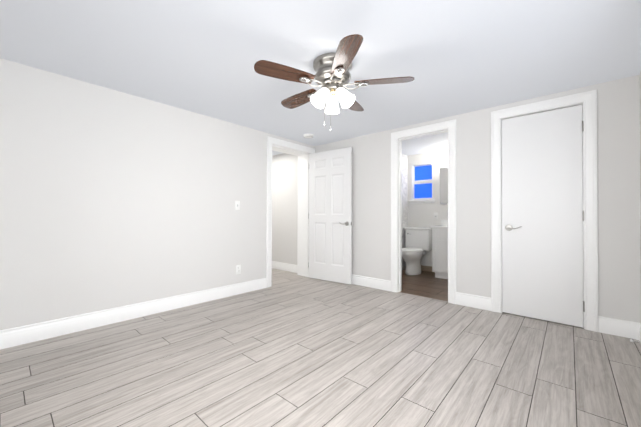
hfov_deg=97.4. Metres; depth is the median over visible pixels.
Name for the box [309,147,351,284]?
entry door
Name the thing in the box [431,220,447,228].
sink
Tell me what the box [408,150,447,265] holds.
wall
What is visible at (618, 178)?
wall
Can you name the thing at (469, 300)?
baseboard
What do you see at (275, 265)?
baseboard
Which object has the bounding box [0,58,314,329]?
wall
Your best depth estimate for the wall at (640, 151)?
2.32 m
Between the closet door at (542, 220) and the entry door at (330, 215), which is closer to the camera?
the closet door at (542, 220)
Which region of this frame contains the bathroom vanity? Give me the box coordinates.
[432,228,447,278]
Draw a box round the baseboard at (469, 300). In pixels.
[456,292,490,310]
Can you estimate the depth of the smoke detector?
4.08 m
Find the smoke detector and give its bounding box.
[303,134,313,138]
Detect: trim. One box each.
[266,136,314,287]
[391,119,455,303]
[491,89,598,331]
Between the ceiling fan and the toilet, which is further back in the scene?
the toilet
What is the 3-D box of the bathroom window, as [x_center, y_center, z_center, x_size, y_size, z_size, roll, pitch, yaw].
[1.941,-0.566,5.334,0.485,0.760,0.148,0,-1,41]
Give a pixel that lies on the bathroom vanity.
(440, 252)
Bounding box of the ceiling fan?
[254,34,413,130]
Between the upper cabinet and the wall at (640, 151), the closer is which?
the wall at (640, 151)
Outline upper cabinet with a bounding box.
[439,166,447,204]
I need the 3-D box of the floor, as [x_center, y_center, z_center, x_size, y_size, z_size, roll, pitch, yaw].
[-0.007,1.093,3.181,5.412,0.100,5.920,0,-1,41]
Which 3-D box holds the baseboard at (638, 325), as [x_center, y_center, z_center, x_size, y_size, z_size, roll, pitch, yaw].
[1.342,0.954,0.860,0.015,0.140,3.925,0,-1,41]
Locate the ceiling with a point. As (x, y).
(451, 57)
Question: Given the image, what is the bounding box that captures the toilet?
[402,227,431,274]
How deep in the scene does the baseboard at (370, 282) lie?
4.00 m
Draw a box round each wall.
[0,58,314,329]
[272,75,640,322]
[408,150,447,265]
[639,72,640,261]
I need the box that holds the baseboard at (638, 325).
[636,322,640,342]
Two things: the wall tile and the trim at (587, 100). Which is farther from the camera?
the wall tile
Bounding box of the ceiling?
[0,0,640,155]
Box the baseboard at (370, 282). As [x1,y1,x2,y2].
[352,274,390,290]
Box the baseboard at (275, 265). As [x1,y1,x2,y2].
[272,261,296,272]
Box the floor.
[0,268,640,426]
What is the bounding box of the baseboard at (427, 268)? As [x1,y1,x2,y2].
[421,265,431,271]
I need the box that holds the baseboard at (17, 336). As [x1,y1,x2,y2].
[0,278,266,349]
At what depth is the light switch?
3.64 m
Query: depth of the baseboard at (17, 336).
2.64 m
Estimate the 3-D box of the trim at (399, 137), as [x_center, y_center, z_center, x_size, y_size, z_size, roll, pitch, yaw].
[1.312,-0.021,3.599,0.826,2.148,0.161,0,-1,41]
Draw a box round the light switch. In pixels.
[235,201,239,209]
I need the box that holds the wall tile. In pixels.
[402,154,407,269]
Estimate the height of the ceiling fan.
0.546 m
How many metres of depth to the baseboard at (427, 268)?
5.21 m
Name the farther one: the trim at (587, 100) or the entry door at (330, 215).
the entry door at (330, 215)
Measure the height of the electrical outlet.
0.117 m
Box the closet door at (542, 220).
[502,105,584,327]
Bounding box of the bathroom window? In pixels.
[409,162,434,203]
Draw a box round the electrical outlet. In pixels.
[236,265,240,273]
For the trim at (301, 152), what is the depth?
4.70 m

